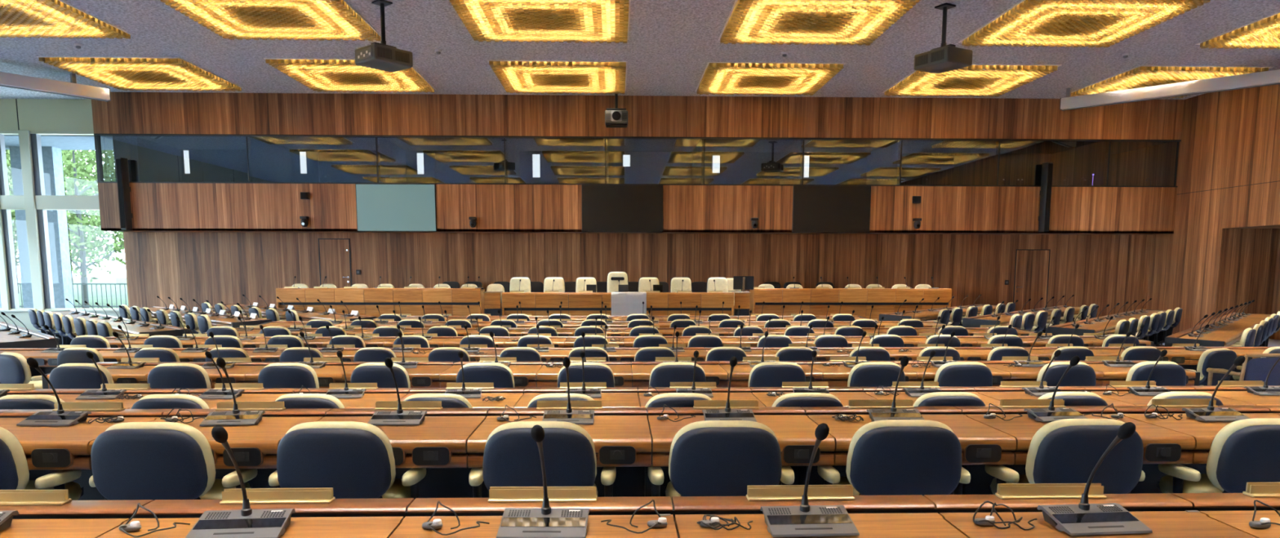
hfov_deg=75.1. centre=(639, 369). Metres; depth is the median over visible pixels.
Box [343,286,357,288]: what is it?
holder
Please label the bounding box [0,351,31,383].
cushion
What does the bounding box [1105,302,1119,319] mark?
microphone unit
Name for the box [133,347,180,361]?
chair
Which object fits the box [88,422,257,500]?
chair
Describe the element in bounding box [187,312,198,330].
cushion
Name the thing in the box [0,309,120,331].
sill
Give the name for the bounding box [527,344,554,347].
holder
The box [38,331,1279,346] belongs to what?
floor
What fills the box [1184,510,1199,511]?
tag
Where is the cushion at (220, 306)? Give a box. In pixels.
[217,303,226,311]
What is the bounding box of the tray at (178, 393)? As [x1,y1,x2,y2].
[177,392,293,393]
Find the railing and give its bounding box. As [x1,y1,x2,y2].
[17,283,128,308]
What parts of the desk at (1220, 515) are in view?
rail, rail, rail, rail, rail, rail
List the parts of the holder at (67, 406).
plate, plate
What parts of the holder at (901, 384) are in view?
plate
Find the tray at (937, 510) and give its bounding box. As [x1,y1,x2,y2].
[934,507,1191,514]
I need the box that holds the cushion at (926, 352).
[918,346,955,356]
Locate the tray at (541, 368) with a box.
[537,364,632,381]
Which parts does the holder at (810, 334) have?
plate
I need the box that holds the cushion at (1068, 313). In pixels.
[1063,306,1071,321]
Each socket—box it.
[42,453,57,462]
[122,379,130,383]
[233,452,249,461]
[319,379,327,384]
[417,378,425,383]
[422,450,438,460]
[514,378,521,383]
[609,449,624,459]
[706,378,713,382]
[794,448,808,458]
[976,448,991,457]
[992,377,997,382]
[1155,447,1171,456]
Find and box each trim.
[15,98,19,130]
[93,133,1181,187]
[93,135,102,181]
[1176,180,1279,195]
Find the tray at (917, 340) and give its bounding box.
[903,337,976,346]
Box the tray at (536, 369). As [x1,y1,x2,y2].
[440,364,542,381]
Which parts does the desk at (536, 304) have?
panel, panel, panel, panel, panel, panel, panel, panel, panel, panel, panel, panel, panel, panel, panel, panel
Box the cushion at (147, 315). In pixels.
[142,306,151,322]
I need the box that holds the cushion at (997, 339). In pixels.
[987,334,1018,343]
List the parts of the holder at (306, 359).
plate, plate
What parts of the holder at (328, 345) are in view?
plate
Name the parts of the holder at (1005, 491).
plate, plate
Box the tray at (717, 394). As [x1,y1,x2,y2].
[637,390,751,404]
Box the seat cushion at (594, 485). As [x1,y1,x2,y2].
[592,483,597,497]
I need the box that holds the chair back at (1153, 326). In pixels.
[1148,312,1157,330]
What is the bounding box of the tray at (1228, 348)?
[1228,348,1266,349]
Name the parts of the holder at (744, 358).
plate, plate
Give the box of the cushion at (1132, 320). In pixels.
[1128,317,1135,331]
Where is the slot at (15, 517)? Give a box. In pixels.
[12,515,136,519]
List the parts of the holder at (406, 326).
plate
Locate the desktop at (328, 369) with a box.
[246,364,344,382]
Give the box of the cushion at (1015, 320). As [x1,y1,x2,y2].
[1008,314,1019,325]
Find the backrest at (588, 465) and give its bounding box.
[484,421,596,474]
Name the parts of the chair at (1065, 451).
armrest, armrest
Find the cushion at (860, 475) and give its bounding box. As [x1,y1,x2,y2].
[845,419,954,488]
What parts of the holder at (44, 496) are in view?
plate, plate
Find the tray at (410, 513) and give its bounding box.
[407,510,673,515]
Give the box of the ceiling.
[0,0,1279,99]
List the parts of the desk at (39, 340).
rail, rail, rail, panel, rail, rail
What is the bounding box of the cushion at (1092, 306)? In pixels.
[1087,303,1095,317]
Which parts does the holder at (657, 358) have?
plate, plate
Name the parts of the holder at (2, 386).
plate, plate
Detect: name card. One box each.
[168,304,175,308]
[180,305,186,310]
[192,306,199,311]
[205,308,213,313]
[218,309,226,315]
[233,311,242,316]
[249,312,258,318]
[269,303,276,307]
[287,305,294,309]
[306,306,314,311]
[327,308,336,313]
[351,310,359,315]
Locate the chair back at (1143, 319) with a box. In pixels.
[1137,315,1146,333]
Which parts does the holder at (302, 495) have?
plate, plate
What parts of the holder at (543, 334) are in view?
plate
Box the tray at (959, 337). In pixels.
[959,337,984,337]
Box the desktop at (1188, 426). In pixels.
[1115,411,1268,450]
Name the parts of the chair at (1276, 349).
armrest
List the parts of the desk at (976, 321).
rail, panel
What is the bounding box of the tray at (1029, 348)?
[1029,348,1093,349]
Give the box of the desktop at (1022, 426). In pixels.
[961,412,1188,451]
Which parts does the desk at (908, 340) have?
rail, rail, rail, rail, rail, rail, rail, rail, rail, rail, rail, rail, rail, rail, rail, rail, panel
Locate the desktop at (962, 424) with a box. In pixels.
[804,413,1012,453]
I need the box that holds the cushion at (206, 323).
[200,314,212,328]
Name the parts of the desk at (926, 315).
panel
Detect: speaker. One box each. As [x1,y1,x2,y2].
[115,157,133,230]
[300,191,310,199]
[911,195,921,203]
[1038,162,1053,232]
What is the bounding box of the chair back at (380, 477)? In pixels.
[285,421,395,492]
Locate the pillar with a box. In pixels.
[8,146,33,308]
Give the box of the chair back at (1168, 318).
[1164,309,1171,325]
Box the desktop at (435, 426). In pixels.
[326,413,488,454]
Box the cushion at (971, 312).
[965,306,975,317]
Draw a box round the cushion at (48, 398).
[0,394,64,403]
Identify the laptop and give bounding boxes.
[586,284,595,292]
[618,284,628,292]
[653,284,662,292]
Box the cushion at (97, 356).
[63,347,103,361]
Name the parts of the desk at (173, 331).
panel, modesty panel, rail, rail, rail, panel, rail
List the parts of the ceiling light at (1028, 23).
frame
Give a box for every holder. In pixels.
[0,383,35,390]
[0,488,71,505]
[52,401,124,411]
[59,344,86,347]
[99,383,151,389]
[120,357,159,362]
[124,333,149,337]
[124,344,153,348]
[182,333,208,337]
[193,344,222,348]
[212,357,252,362]
[213,382,263,389]
[214,401,285,410]
[219,487,335,504]
[240,325,259,328]
[240,333,263,336]
[259,344,288,347]
[284,286,297,288]
[289,325,311,328]
[297,333,322,336]
[303,357,341,362]
[313,286,327,288]
[326,344,355,347]
[328,382,377,389]
[331,319,350,321]
[340,325,361,328]
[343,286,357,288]
[355,333,379,336]
[374,400,442,409]
[375,319,394,321]
[377,286,391,288]
[390,325,411,328]
[391,357,428,362]
[392,344,421,347]
[395,313,411,315]
[404,286,417,288]
[413,333,437,336]
[421,319,438,321]
[435,286,448,288]
[445,382,493,388]
[446,324,461,328]
[459,344,487,347]
[462,286,475,288]
[465,319,482,321]
[471,333,494,336]
[479,357,516,361]
[488,486,596,502]
[490,324,511,328]
[510,290,524,292]
[510,319,527,321]
[527,333,551,336]
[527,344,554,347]
[536,400,602,409]
[540,324,560,328]
[544,290,559,292]
[560,382,606,388]
[569,356,606,361]
[578,290,592,292]
[585,333,607,336]
[590,324,610,328]
[591,344,618,347]
[639,324,659,328]
[639,333,662,335]
[645,290,659,292]
[655,356,691,361]
[658,344,686,347]
[669,382,716,388]
[677,290,692,292]
[688,324,709,328]
[693,400,759,408]
[695,333,719,336]
[708,290,722,292]
[723,343,750,346]
[742,356,779,361]
[746,484,854,501]
[752,333,775,336]
[781,381,829,387]
[786,324,805,327]
[788,343,815,346]
[807,333,830,336]
[816,286,828,288]
[829,356,866,361]
[834,324,854,327]
[847,399,914,408]
[851,343,879,347]
[865,333,886,336]
[884,324,904,327]
[891,381,939,387]
[897,287,910,288]
[915,356,953,361]
[917,343,944,346]
[919,333,942,336]
[932,324,952,327]
[973,333,996,336]
[980,324,999,327]
[980,343,1007,346]
[995,483,1106,498]
[998,399,1066,408]
[1000,381,1048,386]
[1001,355,1038,360]
[1029,333,1052,336]
[1044,343,1072,346]
[1083,333,1106,336]
[1084,355,1122,360]
[1107,343,1133,346]
[1108,380,1157,386]
[1149,398,1217,407]
[1171,343,1199,346]
[1216,380,1263,386]
[1242,481,1279,497]
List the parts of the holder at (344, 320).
plate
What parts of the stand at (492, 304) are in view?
rail, panel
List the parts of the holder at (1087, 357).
plate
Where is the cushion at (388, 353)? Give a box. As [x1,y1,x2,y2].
[356,346,396,357]
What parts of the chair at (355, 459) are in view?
armrest, armrest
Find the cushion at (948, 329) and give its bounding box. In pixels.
[937,325,964,333]
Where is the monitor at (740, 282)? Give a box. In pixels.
[733,275,754,292]
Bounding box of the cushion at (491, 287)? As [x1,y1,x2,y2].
[486,284,504,297]
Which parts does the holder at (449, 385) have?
plate, plate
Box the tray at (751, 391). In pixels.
[751,391,862,392]
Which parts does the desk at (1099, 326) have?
rail, rail, panel, panel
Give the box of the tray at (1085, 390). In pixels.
[1084,390,1194,391]
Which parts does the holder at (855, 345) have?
plate, plate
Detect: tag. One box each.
[658,513,671,515]
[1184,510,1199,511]
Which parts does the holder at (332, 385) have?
plate, plate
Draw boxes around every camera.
[299,216,309,226]
[468,217,476,227]
[750,217,758,228]
[912,217,921,229]
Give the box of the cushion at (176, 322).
[173,311,183,327]
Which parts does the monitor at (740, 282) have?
stand post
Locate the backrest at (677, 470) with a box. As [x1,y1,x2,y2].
[668,420,777,479]
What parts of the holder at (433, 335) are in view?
plate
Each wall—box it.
[0,98,93,131]
[91,92,1184,139]
[97,182,1177,234]
[123,231,1151,317]
[1146,84,1279,339]
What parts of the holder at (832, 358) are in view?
plate, plate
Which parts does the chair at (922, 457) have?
armrest, armrest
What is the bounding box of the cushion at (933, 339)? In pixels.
[924,334,957,343]
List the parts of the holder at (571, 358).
plate, plate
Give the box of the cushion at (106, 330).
[100,320,113,336]
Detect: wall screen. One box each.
[355,183,436,231]
[581,184,662,232]
[791,185,871,232]
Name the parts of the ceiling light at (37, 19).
frame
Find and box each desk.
[0,321,60,347]
[0,346,1275,383]
[0,404,1279,500]
[0,493,1279,537]
[6,385,1279,408]
[40,310,189,344]
[41,360,1199,390]
[104,335,1153,347]
[128,306,271,328]
[202,327,1036,337]
[211,303,377,320]
[254,320,946,328]
[275,288,484,317]
[371,315,867,320]
[502,292,733,315]
[631,363,727,381]
[749,288,951,320]
[879,303,1006,321]
[962,305,1088,333]
[1048,308,1173,341]
[1164,312,1271,346]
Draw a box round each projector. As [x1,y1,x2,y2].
[355,0,413,72]
[604,93,627,128]
[913,3,973,74]
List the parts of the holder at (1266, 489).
plate, plate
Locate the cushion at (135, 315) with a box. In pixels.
[132,306,142,320]
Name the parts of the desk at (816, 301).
panel, panel, panel, panel, panel, panel, panel, panel, panel, panel, panel, panel, panel, panel, panel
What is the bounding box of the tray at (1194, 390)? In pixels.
[1194,390,1247,391]
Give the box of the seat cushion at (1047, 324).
[1033,323,1053,328]
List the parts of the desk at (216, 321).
panel, rail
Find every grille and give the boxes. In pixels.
[35,411,52,414]
[66,411,83,414]
[115,159,125,228]
[204,511,231,519]
[211,411,226,414]
[244,411,257,414]
[260,510,285,517]
[300,192,307,198]
[376,411,391,414]
[408,411,422,414]
[508,509,530,515]
[546,410,559,413]
[560,510,582,516]
[577,410,591,413]
[706,409,719,413]
[737,409,750,413]
[768,507,791,514]
[818,506,842,513]
[871,408,885,412]
[914,196,920,202]
[1044,163,1053,231]
[1048,506,1074,513]
[1058,408,1074,411]
[1096,504,1122,511]
[1189,408,1205,411]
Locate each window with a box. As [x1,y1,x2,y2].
[0,130,31,310]
[17,129,119,310]
[41,146,74,308]
[99,135,249,182]
[247,136,378,182]
[377,137,506,183]
[505,137,605,183]
[605,138,704,184]
[704,138,804,184]
[803,139,902,185]
[900,140,1000,185]
[998,140,1111,186]
[1107,141,1179,186]
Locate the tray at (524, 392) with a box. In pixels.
[524,391,637,392]
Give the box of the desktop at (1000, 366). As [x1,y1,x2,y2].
[983,363,1100,379]
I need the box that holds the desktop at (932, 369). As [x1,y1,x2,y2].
[896,363,1008,380]
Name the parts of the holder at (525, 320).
plate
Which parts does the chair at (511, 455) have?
armrest, armrest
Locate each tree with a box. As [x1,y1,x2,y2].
[5,149,124,273]
[6,150,118,283]
[6,150,125,308]
[8,157,97,293]
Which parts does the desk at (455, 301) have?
panel, panel, panel, panel, panel, panel, panel, panel, panel, panel, panel, panel, panel, panel, panel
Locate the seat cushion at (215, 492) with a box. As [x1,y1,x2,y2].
[200,478,250,499]
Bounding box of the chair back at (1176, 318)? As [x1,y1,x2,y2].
[1172,307,1180,322]
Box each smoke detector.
[73,43,82,48]
[435,48,441,54]
[781,51,787,57]
[1121,53,1129,58]
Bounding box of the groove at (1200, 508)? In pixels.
[1191,506,1279,511]
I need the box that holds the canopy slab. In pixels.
[4,134,95,150]
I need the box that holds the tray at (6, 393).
[6,393,59,394]
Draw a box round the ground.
[17,277,128,308]
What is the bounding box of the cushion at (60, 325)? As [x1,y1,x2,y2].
[56,312,64,330]
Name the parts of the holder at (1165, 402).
plate, plate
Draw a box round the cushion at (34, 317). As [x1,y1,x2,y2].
[31,308,39,324]
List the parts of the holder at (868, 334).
plate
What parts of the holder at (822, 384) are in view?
plate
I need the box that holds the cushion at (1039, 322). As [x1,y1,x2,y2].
[1034,310,1044,327]
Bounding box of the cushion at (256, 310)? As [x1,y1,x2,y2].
[251,306,262,318]
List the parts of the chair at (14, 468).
armrest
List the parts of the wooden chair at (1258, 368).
leg, armrest, post, rail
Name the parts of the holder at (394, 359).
plate, plate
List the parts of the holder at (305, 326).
plate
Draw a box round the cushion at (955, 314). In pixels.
[950,307,959,322]
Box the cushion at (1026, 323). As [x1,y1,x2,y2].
[1021,312,1031,328]
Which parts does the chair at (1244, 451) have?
armrest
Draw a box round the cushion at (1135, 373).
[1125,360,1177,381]
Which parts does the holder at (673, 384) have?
plate, plate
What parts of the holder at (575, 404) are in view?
plate, plate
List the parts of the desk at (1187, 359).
rail, modesty panel, rail, rail, rail, rail, rail, rail, rail, rail, rail, rail, rail, rail, rail, rail, rail, rail, rail, modesty panel, rail, modesty panel, rail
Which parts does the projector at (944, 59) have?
ceiling plate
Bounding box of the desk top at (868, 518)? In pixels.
[671,503,934,534]
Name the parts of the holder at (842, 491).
plate, plate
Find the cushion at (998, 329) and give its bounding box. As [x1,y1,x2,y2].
[986,325,1013,333]
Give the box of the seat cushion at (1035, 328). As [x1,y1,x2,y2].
[1020,325,1038,331]
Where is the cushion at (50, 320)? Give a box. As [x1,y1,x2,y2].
[46,311,55,328]
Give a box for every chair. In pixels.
[0,351,43,388]
[0,394,64,409]
[0,426,83,500]
[28,308,49,334]
[36,309,57,337]
[43,311,65,344]
[48,363,113,388]
[53,312,72,339]
[57,347,103,365]
[62,315,77,338]
[70,335,110,347]
[73,316,88,336]
[85,319,98,335]
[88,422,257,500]
[96,320,119,337]
[118,304,132,319]
[129,306,155,321]
[131,394,209,408]
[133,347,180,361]
[139,306,170,324]
[143,335,182,347]
[147,363,211,388]
[155,309,186,326]
[169,311,199,333]
[184,312,201,333]
[197,314,213,333]
[201,302,215,312]
[204,335,243,347]
[205,346,249,361]
[206,326,239,336]
[214,303,231,314]
[231,304,248,316]
[248,306,266,318]
[257,362,319,388]
[259,326,291,336]
[265,307,286,321]
[266,334,304,347]
[268,421,426,498]
[275,393,344,408]
[280,346,323,361]
[285,309,299,320]
[291,284,308,288]
[306,319,333,328]
[315,326,346,336]
[320,284,336,288]
[328,334,365,347]
[350,319,377,328]
[350,362,410,387]
[351,284,368,288]
[353,346,396,361]
[372,326,404,336]
[377,284,394,288]
[377,313,402,320]
[393,334,430,347]
[397,319,424,327]
[404,393,472,408]
[408,284,424,288]
[421,313,445,320]
[426,325,457,336]
[427,346,470,361]
[434,284,450,288]
[442,281,459,288]
[444,319,471,327]
[456,362,525,388]
[459,334,495,347]
[461,284,477,288]
[465,281,482,287]
[466,313,490,320]
[468,421,616,497]
[480,325,509,336]
[486,284,504,302]
[489,319,516,327]
[493,281,510,292]
[499,346,541,361]
[506,313,529,320]
[509,276,531,292]
[517,334,552,346]
[527,325,558,336]
[527,393,594,407]
[531,281,543,292]
[537,319,563,327]
[543,276,565,292]
[547,313,571,320]
[557,362,614,387]
[564,281,575,292]
[568,346,608,360]
[573,325,604,336]
[573,334,608,346]
[575,276,597,292]
[580,319,606,326]
[586,313,608,319]
[596,281,606,292]
[606,271,628,292]
[626,313,649,321]
[627,319,653,327]
[628,281,638,292]
[629,325,659,336]
[632,334,667,347]
[634,346,675,360]
[638,276,659,292]
[644,392,711,411]
[647,420,794,502]
[648,361,706,386]
[659,281,668,292]
[666,313,690,320]
[670,276,691,292]
[670,319,696,327]
[681,325,711,336]
[687,334,722,347]
[691,281,706,292]
[705,346,746,361]
[706,276,728,292]
[706,313,730,320]
[718,319,744,327]
[725,277,742,305]
[733,325,763,336]
[748,361,805,387]
[755,313,779,320]
[756,334,791,346]
[758,284,774,288]
[763,281,780,288]
[764,319,790,327]
[772,392,843,407]
[775,346,816,360]
[783,281,801,288]
[784,325,814,335]
[786,284,802,288]
[792,313,816,320]
[807,319,833,327]
[813,334,848,346]
[816,281,833,288]
[817,284,832,288]
[817,419,970,495]
[831,313,854,320]
[834,325,863,335]
[844,284,861,287]
[847,361,905,386]
[848,346,890,360]
[851,319,876,327]
[866,284,882,288]
[869,334,904,346]
[886,325,917,335]
[891,284,907,288]
[897,319,924,327]
[912,391,985,406]
[915,284,931,288]
[918,346,959,360]
[924,334,960,346]
[927,308,950,324]
[933,361,992,386]
[937,325,968,335]
[947,307,962,325]
[958,306,977,326]
[977,304,992,315]
[984,418,1145,494]
[986,325,1017,335]
[986,346,1028,360]
[987,334,1022,346]
[991,302,1005,314]
[1004,302,1015,312]
[1008,314,1022,328]
[1020,310,1048,333]
[1021,312,1035,330]
[1033,308,1061,333]
[1036,361,1096,386]
[1037,391,1107,405]
[1046,306,1075,324]
[1047,334,1084,346]
[1050,346,1093,359]
[1062,305,1088,321]
[1074,303,1097,319]
[1102,334,1139,346]
[1106,319,1129,335]
[1120,346,1163,360]
[1125,360,1186,386]
[1128,317,1138,336]
[1134,315,1150,338]
[1140,312,1159,339]
[1145,311,1166,340]
[1146,391,1223,405]
[1153,309,1174,346]
[1157,307,1182,344]
[1157,417,1279,493]
[1187,347,1236,386]
[1206,353,1279,386]
[1230,327,1256,346]
[1231,346,1279,380]
[1236,324,1263,346]
[1258,320,1269,346]
[1262,311,1279,346]
[1262,316,1274,341]
[1268,313,1279,336]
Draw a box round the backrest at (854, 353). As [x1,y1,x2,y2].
[848,346,886,356]
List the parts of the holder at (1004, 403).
plate, plate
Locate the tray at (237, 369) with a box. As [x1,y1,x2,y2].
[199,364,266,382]
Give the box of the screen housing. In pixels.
[0,71,111,102]
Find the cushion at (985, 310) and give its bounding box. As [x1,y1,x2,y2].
[981,304,990,315]
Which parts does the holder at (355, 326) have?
plate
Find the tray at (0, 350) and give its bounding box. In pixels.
[0,350,32,351]
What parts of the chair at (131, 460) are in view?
armrest, armrest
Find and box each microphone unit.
[0,311,21,333]
[0,315,12,330]
[0,389,9,397]
[0,510,18,531]
[11,314,33,337]
[16,357,91,425]
[40,324,66,352]
[65,298,79,314]
[75,299,90,315]
[75,351,126,399]
[84,301,99,317]
[95,302,111,319]
[106,303,123,321]
[106,331,146,368]
[112,324,142,352]
[114,316,138,340]
[119,305,136,324]
[132,306,150,326]
[146,308,165,328]
[156,296,168,310]
[168,297,181,311]
[176,316,195,340]
[179,297,192,312]
[180,324,208,352]
[185,425,295,537]
[192,298,206,314]
[198,351,244,399]
[199,357,265,426]
[201,331,235,368]
[205,300,218,315]
[220,301,235,318]
[235,310,253,330]
[236,302,252,319]
[237,316,256,340]
[242,294,253,307]
[252,324,278,352]
[258,295,270,309]
[276,296,288,311]
[287,310,303,330]
[296,297,308,312]
[297,315,315,339]
[297,331,327,368]
[316,298,330,315]
[320,324,344,351]
[325,351,365,398]
[329,305,342,323]
[340,300,354,316]
[342,310,354,330]
[358,316,372,339]
[368,357,426,425]
[374,305,388,323]
[391,324,414,351]
[392,310,405,330]
[392,331,417,368]
[398,301,407,317]
[418,316,432,339]
[422,305,432,323]
[438,301,448,317]
[444,351,482,398]
[459,324,479,351]
[466,305,478,323]
[483,331,511,367]
[496,424,589,537]
[497,310,509,329]
[514,305,524,323]
[530,324,549,351]
[542,356,594,424]
[546,310,557,329]
[559,305,567,323]
[565,350,601,397]
[570,331,598,363]
[595,315,604,337]
[599,324,616,351]
[600,310,608,330]
[604,305,613,323]
[650,305,658,323]
[652,315,662,336]
[662,331,689,362]
[666,324,684,351]
[675,350,713,397]
[693,305,702,323]
[702,356,756,422]
[708,315,718,336]
[737,305,745,323]
[737,324,751,351]
[748,331,776,367]
[758,316,771,338]
[760,422,859,537]
[792,350,829,393]
[805,324,819,351]
[814,315,829,337]
[842,331,870,367]
[866,355,924,421]
[869,315,884,338]
[871,324,882,347]
[894,299,906,315]
[902,350,942,396]
[911,297,924,312]
[925,315,940,338]
[925,324,945,347]
[927,297,939,311]
[929,330,958,367]
[937,310,951,329]
[942,296,954,309]
[957,295,968,308]
[983,315,999,338]
[991,301,1004,317]
[991,324,1012,349]
[1004,299,1017,315]
[1013,330,1046,366]
[1017,298,1031,313]
[1022,349,1063,396]
[1023,355,1088,422]
[1031,297,1043,311]
[1036,315,1055,338]
[1036,422,1152,535]
[1043,296,1053,310]
[1053,295,1064,308]
[1057,324,1079,347]
[1071,307,1087,326]
[1083,306,1098,324]
[1093,304,1109,321]
[1093,315,1113,338]
[1102,330,1135,366]
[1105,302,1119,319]
[1114,301,1128,317]
[1122,324,1144,350]
[1123,300,1137,315]
[1127,349,1170,395]
[1131,298,1144,314]
[1139,297,1151,312]
[1182,355,1250,422]
[1183,324,1208,351]
[1186,314,1208,337]
[1195,311,1215,333]
[1203,310,1222,330]
[1209,308,1227,327]
[1217,306,1233,324]
[1222,305,1238,322]
[1226,303,1243,320]
[1231,302,1247,318]
[1236,301,1251,316]
[1240,299,1254,315]
[1244,356,1279,395]
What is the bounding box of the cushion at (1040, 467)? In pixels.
[1025,418,1124,483]
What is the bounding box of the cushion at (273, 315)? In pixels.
[268,307,279,320]
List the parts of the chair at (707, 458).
armrest, armrest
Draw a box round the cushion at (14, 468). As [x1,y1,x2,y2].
[0,426,29,489]
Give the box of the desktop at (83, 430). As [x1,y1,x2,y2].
[0,415,163,456]
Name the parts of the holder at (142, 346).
plate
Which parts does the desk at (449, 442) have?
rail, modesty panel, rail, modesty panel, rail, rail, modesty panel, modesty panel, rail, modesty panel, rail, modesty panel, rail, modesty panel, rail, modesty panel, rail, rail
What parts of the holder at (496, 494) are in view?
plate, plate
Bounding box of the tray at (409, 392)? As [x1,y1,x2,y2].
[408,391,524,393]
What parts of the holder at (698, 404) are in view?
plate, plate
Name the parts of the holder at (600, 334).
plate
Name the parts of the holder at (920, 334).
plate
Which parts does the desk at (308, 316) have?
panel, rail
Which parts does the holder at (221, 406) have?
plate, plate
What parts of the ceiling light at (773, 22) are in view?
frame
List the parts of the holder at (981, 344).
plate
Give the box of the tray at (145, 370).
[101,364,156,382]
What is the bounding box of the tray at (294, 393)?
[293,392,408,393]
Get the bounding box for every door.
[318,238,351,288]
[1013,248,1050,311]
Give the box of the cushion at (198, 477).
[105,422,215,497]
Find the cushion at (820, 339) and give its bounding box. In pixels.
[813,334,844,343]
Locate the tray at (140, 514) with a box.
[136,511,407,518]
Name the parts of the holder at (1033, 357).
plate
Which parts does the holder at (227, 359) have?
plate, plate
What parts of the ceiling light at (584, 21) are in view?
frame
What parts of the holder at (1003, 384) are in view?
plate, plate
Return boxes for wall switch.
[355,269,360,274]
[1004,280,1008,284]
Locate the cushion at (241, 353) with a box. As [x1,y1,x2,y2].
[211,346,249,357]
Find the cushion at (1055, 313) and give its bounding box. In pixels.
[1049,308,1058,324]
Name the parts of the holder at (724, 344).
plate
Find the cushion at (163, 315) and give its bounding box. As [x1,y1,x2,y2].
[159,309,169,324]
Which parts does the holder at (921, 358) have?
plate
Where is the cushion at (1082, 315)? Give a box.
[1078,305,1086,319]
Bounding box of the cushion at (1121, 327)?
[1114,319,1126,334]
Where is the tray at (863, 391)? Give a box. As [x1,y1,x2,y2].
[862,391,974,391]
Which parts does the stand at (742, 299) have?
rail, panel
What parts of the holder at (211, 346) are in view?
plate, plate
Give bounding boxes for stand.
[483,291,503,315]
[731,291,750,315]
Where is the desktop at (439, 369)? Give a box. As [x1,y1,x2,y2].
[344,364,453,381]
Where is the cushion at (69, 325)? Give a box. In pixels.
[65,315,75,333]
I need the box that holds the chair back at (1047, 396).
[1037,391,1101,399]
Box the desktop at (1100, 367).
[1086,363,1192,379]
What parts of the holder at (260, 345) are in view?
plate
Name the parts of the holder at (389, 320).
plate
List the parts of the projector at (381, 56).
port panel, ceiling plate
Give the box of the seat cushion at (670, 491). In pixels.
[665,480,680,502]
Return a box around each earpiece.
[88,414,124,422]
[118,393,143,399]
[118,502,190,537]
[160,407,204,422]
[170,387,199,395]
[297,385,319,393]
[412,347,430,354]
[422,500,489,535]
[473,351,488,354]
[482,395,505,400]
[497,404,536,422]
[545,360,563,367]
[600,498,667,533]
[609,336,622,341]
[643,385,658,396]
[657,404,695,422]
[697,514,752,529]
[766,391,784,396]
[822,362,839,366]
[831,413,863,421]
[836,346,852,352]
[874,385,900,395]
[898,349,911,351]
[911,360,932,367]
[973,500,1037,530]
[983,403,1022,420]
[1003,363,1022,366]
[1084,402,1124,419]
[1102,383,1131,395]
[1144,404,1182,419]
[1248,499,1279,528]
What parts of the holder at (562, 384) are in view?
plate, plate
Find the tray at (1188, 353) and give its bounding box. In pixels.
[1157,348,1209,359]
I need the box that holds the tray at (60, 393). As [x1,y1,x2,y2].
[59,392,177,394]
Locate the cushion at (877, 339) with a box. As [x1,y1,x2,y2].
[869,334,899,343]
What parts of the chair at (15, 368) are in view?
armrest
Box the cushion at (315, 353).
[284,346,323,357]
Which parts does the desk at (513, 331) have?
rail, rail, rail, rail, rail, rail, rail, rail, rail, rail, rail, rail, rail, rail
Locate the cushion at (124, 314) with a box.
[121,304,130,318]
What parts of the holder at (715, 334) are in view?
plate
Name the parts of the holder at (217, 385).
plate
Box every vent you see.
[377,46,391,59]
[395,50,409,63]
[605,113,610,120]
[915,53,928,66]
[930,49,944,62]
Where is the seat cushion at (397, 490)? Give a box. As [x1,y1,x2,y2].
[381,478,410,497]
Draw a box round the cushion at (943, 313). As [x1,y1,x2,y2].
[937,308,946,322]
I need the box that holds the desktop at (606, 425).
[468,413,651,453]
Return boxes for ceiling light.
[0,0,132,39]
[35,56,242,91]
[160,0,381,41]
[263,57,435,93]
[449,0,631,43]
[487,60,627,93]
[695,62,846,95]
[718,0,919,45]
[881,64,1061,97]
[958,0,1210,48]
[1071,65,1274,97]
[1195,11,1279,48]
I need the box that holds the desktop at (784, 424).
[646,411,832,453]
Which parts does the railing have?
rail, rail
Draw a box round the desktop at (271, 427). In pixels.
[163,414,326,455]
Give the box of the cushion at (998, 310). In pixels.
[995,302,1002,313]
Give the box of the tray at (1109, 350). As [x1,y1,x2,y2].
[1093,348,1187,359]
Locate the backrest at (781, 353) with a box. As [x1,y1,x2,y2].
[775,346,813,356]
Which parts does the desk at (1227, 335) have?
rail, rail, rail, panel, rail, panel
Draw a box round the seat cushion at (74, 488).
[23,480,81,500]
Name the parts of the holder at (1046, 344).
plate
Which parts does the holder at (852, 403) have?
plate, plate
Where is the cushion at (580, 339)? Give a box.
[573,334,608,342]
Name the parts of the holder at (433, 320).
plate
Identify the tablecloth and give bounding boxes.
[611,291,646,315]
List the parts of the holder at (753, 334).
plate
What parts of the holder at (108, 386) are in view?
plate, plate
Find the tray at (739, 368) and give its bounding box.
[719,364,821,380]
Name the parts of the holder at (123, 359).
plate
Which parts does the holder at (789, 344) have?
plate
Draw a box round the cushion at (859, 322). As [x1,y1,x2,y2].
[851,319,875,324]
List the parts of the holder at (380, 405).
plate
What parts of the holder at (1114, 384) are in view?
plate, plate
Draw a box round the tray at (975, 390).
[974,390,1084,391]
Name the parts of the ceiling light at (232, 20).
frame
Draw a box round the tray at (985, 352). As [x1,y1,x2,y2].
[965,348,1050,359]
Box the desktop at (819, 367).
[806,363,915,380]
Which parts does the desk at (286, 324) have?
rail, rail, rail, rail, rail, rail, rail, rail, rail, rail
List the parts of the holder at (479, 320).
plate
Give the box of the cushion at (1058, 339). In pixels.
[1047,334,1079,343]
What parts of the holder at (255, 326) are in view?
plate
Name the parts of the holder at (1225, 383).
plate, plate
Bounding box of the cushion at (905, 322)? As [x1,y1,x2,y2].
[897,319,919,324]
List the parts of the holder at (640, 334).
plate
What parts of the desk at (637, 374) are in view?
panel, rail, rail, rail, rail, rail, rail, rail, rail, rail, rail, rail, rail, panel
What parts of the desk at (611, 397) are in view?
rail, rail, rail, rail, rail, rail, rail, rail, rail, rail, rail, rail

